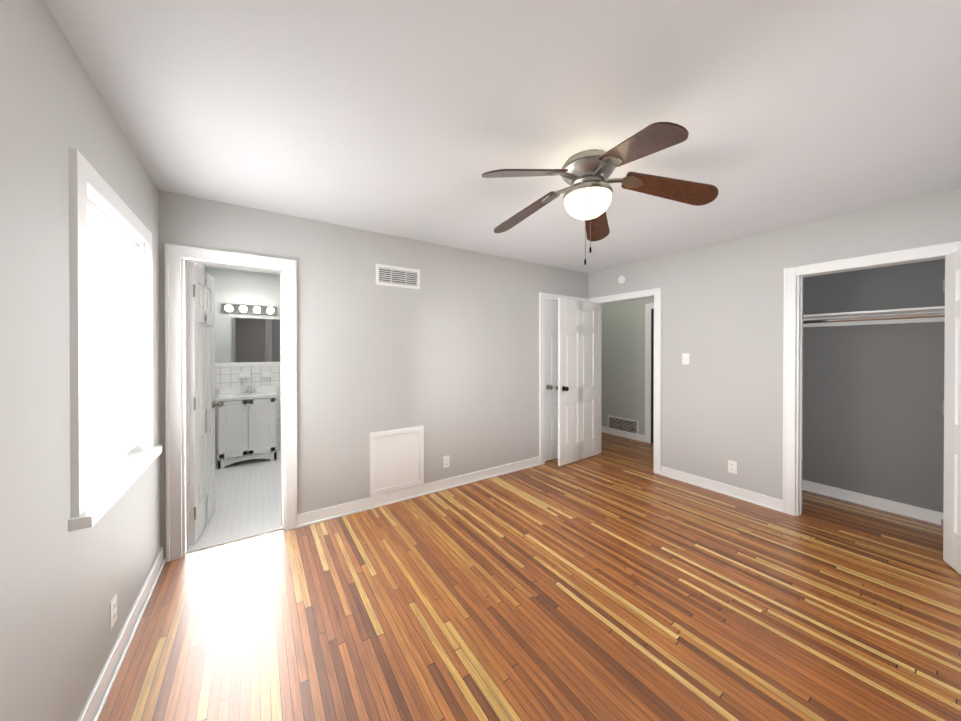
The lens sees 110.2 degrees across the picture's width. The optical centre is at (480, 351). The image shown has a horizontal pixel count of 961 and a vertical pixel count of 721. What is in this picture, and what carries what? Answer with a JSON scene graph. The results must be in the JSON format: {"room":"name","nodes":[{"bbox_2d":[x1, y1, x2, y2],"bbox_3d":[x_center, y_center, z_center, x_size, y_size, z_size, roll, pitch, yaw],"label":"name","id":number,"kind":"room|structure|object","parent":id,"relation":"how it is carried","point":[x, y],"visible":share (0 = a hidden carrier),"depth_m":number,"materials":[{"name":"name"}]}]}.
{"room":"empty bedroom","nodes":[
{"label":"empty bedroom","id":0,"kind":"room"},
{"bbox_2d":[0,0,204,720],"bbox_3d":[-1.801,0.166,1.639,0.120,2.440,6.340,0,0,-34],"label":"wall","id":1,"kind":"structure","parent":0,"point":[60,585],"depth_m":1.02,"materials":[{"name":"paint"}]},
{"bbox_2d":[110,593,116,628],"bbox_3d":[-1.609,1.137,1.471,0.008,0.115,0.070,0,0,-34],"label":"electrical outlet","id":2,"kind":"object","parent":1,"relation":"attached to","point":[113,610],"visible":0.98,"depth_m":1.46,"materials":[{"name":"white plastic"}]},
{"bbox_2d":[68,148,161,531],"bbox_3d":[-1.701,-0.045,1.530,0.185,1.293,1.036,0,0,-34],"label":"window","id":3,"kind":"structure","parent":1,"relation":"in","point":[114,452],"depth_m":1.49,"materials":[{"name":"white glass"}]},
{"bbox_2d":[77,547,165,720],"bbox_3d":[-1.074,1.340,0.693,0.028,0.100,3.650,0,0,-34],"label":"baseboard","id":4,"kind":"structure","parent":1,"relation":"attached to","point":[97,697],"depth_m":1.50,"materials":[{"name":"white wood"}]},
{"bbox_2d":[205,267,279,362],"bbox_3d":[-2.616,0.150,4.836,2.085,2.440,0.120,0,0,-34],"label":"wall","id":5,"kind":"structure","parent":0,"point":[238,287],"depth_m":4.37,"materials":[{"name":"paint"}]},
{"bbox_2d":[215,362,280,459],"bbox_3d":[-2.621,0.756,4.751,1.920,1.230,0.020,0,0,-34],"label":"wall tile","id":6,"kind":"structure","parent":5,"relation":"attached to","point":[226,375],"depth_m":4.44,"materials":[{"name":"white ceramic"}]},
{"bbox_2d":[239,372,249,377],"bbox_3d":[-3.096,0.308,4.407,0.120,0.070,0.035,0,0,-34],"label":"soap dish","id":7,"kind":"object","parent":6,"relation":"attached to","point":[247,374],"depth_m":4.41,"materials":[{"name":"white ceramic"}]},
{"bbox_2d":[261,372,270,376],"bbox_3d":[-2.901,0.307,4.538,0.110,0.070,0.035,0,0,-34],"label":"soap dish","id":8,"kind":"object","parent":6,"relation":"attached to","point":[263,374],"depth_m":4.54,"materials":[{"name":"white ceramic"}]},
{"bbox_2d":[222,304,276,314],"bbox_3d":[-3.027,-0.557,4.408,0.600,0.110,0.127,0,0,-34],"label":"sconce","id":9,"kind":"object","parent":5,"relation":"attached to","point":[245,309],"visible":1,"depth_m":4.41,"materials":[{"name":"silver metal"}]},
{"bbox_2d":[231,317,280,362],"bbox_3d":[-2.999,-0.150,4.498,0.549,0.599,0.012,0,0,-34],"label":"bathroom mirror","id":10,"kind":"object","parent":5,"relation":"attached to","point":[255,339],"visible":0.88,"depth_m":4.49,"materials":[{"name":"clear glass"}]},
{"bbox_2d":[159,190,587,559],"bbox_3d":[-0.301,0.157,3.474,4.415,2.440,0.120,0,0,-34],"label":"wall","id":11,"kind":"structure","parent":0,"point":[446,355],"depth_m":3.04,"materials":[{"name":"paint"}]},
{"bbox_2d":[188,262,222,544],"bbox_3d":[-2.174,0.368,2.626,0.167,2.002,0.575,0,0,-27],"label":"bathroom door","id":12,"kind":"structure","parent":11,"relation":"in","point":[201,319],"depth_m":2.54,"materials":[{"name":"white painted wood"}]},
{"bbox_2d":[164,243,296,561],"bbox_3d":[-1.794,0.336,2.475,0.759,2.092,0.172,0,0,-34],"label":"door frame","id":13,"kind":"structure","parent":11,"relation":"attached to","point":[178,258],"depth_m":2.32,"materials":[{"name":"white painted wood"}]},
{"bbox_2d":[370,426,423,496],"bbox_3d":[-0.760,0.994,3.089,0.510,0.560,0.016,0,0,-34],"label":"access panel","id":14,"kind":"object","parent":11,"relation":"attached to","point":[396,459],"visible":1,"depth_m":3.08,"materials":[{"name":"white"}]},
{"bbox_2d":[376,264,419,288],"bbox_3d":[-0.753,-0.689,3.088,0.420,0.185,0.012,0,0,-34],"label":"air vent","id":15,"kind":"object","parent":11,"relation":"in","point":[394,276],"visible":1,"depth_m":3.08,"materials":[{"name":"white plastic"}]},
{"bbox_2d":[297,456,539,527],"bbox_3d":[-0.359,1.328,3.352,2.597,0.100,0.028,0,0,-34],"label":"baseboard","id":16,"kind":"structure","parent":11,"relation":"attached to","point":[332,512],"depth_m":3.12,"materials":[{"name":"white wood"}]},
{"bbox_2d":[443,455,449,467],"bbox_3d":[-0.343,1.107,3.374,0.070,0.115,0.008,0,0,-34],"label":"electrical outlet","id":17,"kind":"object","parent":11,"relation":"attached to","point":[446,461],"visible":1,"depth_m":3.37,"materials":[{"name":"white plastic"}]},
{"bbox_2d":[545,300,557,460],"bbox_3d":[1.080,0.360,4.364,0.732,2.002,0.167,0,0,-34],"label":"back door","id":18,"kind":"structure","parent":11,"relation":"in","point":[551,380],"depth_m":4.23,"materials":[{"name":"white wood"}]},
{"bbox_2d":[44,0,960,274],"bbox_3d":[0.506,-1.111,3.179,5.675,0.100,6.340,0,0,-34],"label":"ceiling","id":19,"kind":"structure","parent":0,"point":[410,118],"depth_m":1.44,"materials":[{"name":"paint"}]},
{"bbox_2d":[482,122,718,264],"bbox_3d":[0.550,-0.753,1.848,1.236,0.604,1.261,0,0,-34],"label":"ceiling fan","id":20,"kind":"object","parent":19,"relation":"attached to","point":[585,176],"visible":1,"depth_m":1.76,"materials":[{"name":"brown wood"}]},
{"bbox_2d":[98,432,960,720],"bbox_3d":[0.506,1.427,3.191,5.675,0.103,6.340,0,0,-34],"label":"floor","id":21,"kind":"structure","parent":0,"point":[617,579],"depth_m":1.79,"materials":[{"name":"brown wood"}]},
{"bbox_2d":[216,385,277,468],"bbox_3d":[-2.932,0.910,4.237,0.614,0.920,0.493,0,0,-34],"label":"bathroom vanity","id":22,"kind":"object","parent":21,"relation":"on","point":[246,423],"visible":0.96,"depth_m":4.07,"materials":[{"name":"painted wood"},{"name":"porcelain"},{"name":"metal"}]},
{"bbox_2d":[602,298,653,434],"bbox_3d":[2.563,0.149,5.105,0.120,2.440,2.940,0,0,-34],"label":"wall","id":23,"kind":"structure","parent":0,"point":[623,359],"depth_m":5.38,"materials":[{"name":"paint"}]},
{"bbox_2d":[608,415,637,433],"bbox_3d":[2.285,1.208,5.405,0.013,0.280,0.540,0,0,-34],"label":"air vent","id":24,"kind":"object","parent":23,"relation":"in","point":[623,424],"visible":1,"depth_m":5.39,"materials":[{"name":"white plastic"}]},
{"bbox_2d":[602,426,644,441],"bbox_3d":[2.122,1.317,5.636,0.028,0.100,1.335,0,0,-34],"label":"baseboard","id":25,"kind":"structure","parent":23,"relation":"attached to","point":[626,434],"depth_m":5.34,"materials":[{"name":"white wood"}]},
{"bbox_2d":[645,303,653,443],"bbox_3d":[2.765,0.326,4.678,0.020,2.090,0.965,0,0,-34],"label":"door frame","id":26,"kind":"structure","parent":23,"relation":"attached to","point":[649,372],"depth_m":5.01,"materials":[{"name":"white wood"}]},
{"bbox_2d":[588,187,960,515],"bbox_3d":[2.574,0.159,3.042,0.120,2.440,3.800,0,0,-34],"label":"wall","id":27,"kind":"structure","parent":0,"point":[722,327],"depth_m":3.15,"materials":[{"name":"paint"}]},
{"bbox_2d":[556,298,597,465],"bbox_3d":[1.246,0.360,4.227,0.782,2.002,0.167,0,0,-37],"label":"hall door","id":28,"kind":"structure","parent":27,"relation":"in","point":[577,387],"depth_m":4.18,"materials":[{"name":"white wood"}]},
{"bbox_2d":[539,287,661,474],"bbox_3d":[1.397,0.329,4.006,1.054,2.092,1.128,0,0,-34],"label":"door frame","id":29,"kind":"structure","parent":27,"relation":"attached to","point":[655,294],"depth_m":4.07,"materials":[{"name":"white wood"}]},
{"bbox_2d":[618,275,625,283],"bbox_3d":[1.743,-0.891,4.141,0.030,0.100,0.100,0,0,-34],"label":"smoke detector","id":30,"kind":"object","parent":27,"relation":"attached to","point":[622,279],"visible":0.96,"depth_m":4.13,"materials":[{"name":"white plastic"}]},
{"bbox_2d":[682,353,688,363],"bbox_3d":[2.162,0.077,3.536,0.013,0.115,0.070,0,0,-34],"label":"light switch","id":31,"kind":"object","parent":27,"relation":"attached to","point":[685,358],"visible":1,"depth_m":3.54,"materials":[{"name":"white plastic"}]},
{"bbox_2d":[660,466,782,511],"bbox_3d":[2.307,1.328,3.314,0.028,0.100,1.044,0,0,-34],"label":"baseboard","id":32,"kind":"structure","parent":27,"relation":"attached to","point":[769,502],"depth_m":3.23,"materials":[{"name":"white wood"}]},
{"bbox_2d":[728,460,736,473],"bbox_3d":[2.398,1.098,3.193,0.008,0.115,0.070,0,0,-34],"label":"electrical outlet","id":33,"kind":"object","parent":27,"relation":"attached to","point":[732,466],"visible":1,"depth_m":3.19,"materials":[{"name":"white plastic"}]},
{"bbox_2d":[783,241,960,515],"bbox_3d":[2.908,0.336,2.520,0.146,2.092,0.936,0,0,-34],"label":"door frame","id":34,"kind":"structure","parent":27,"relation":"attached to","point":[792,407],"depth_m":2.82,"materials":[{"name":"white wood"}]},
{"bbox_2d":[941,250,960,573],"bbox_3d":[2.863,0.372,1.883,0.167,2.002,0.752,0,0,32],"label":"closet door","id":35,"kind":"structure","parent":27,"relation":"in","point":[951,519],"depth_m":2.13,"materials":[{"name":"white wood"}]},
{"bbox_2d":[802,259,944,512],"bbox_3d":[3.536,0.159,2.988,0.120,2.440,1.640,0,0,-34],"label":"wall","id":36,"kind":"structure","parent":0,"point":[873,416],"depth_m":2.95,"materials":[{"name":"paint"}]},
{"bbox_2d":[802,479,942,524],"bbox_3d":[3.216,1.330,2.780,0.650,0.100,1.400,0,0,-34],"label":"baseboard","id":37,"kind":"structure","parent":36,"relation":"attached to","point":[915,512],"depth_m":2.94,"materials":[{"name":"white wood"}]},
{"bbox_2d":[803,306,944,326],"bbox_3d":[3.258,-0.289,2.800,0.550,0.098,1.400,0,0,-34],"label":"closet shelf","id":38,"kind":"object","parent":36,"relation":"attached to","point":[916,315],"visible":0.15,"depth_m":2.82,"materials":[{"name":"white wood"}]}
]}

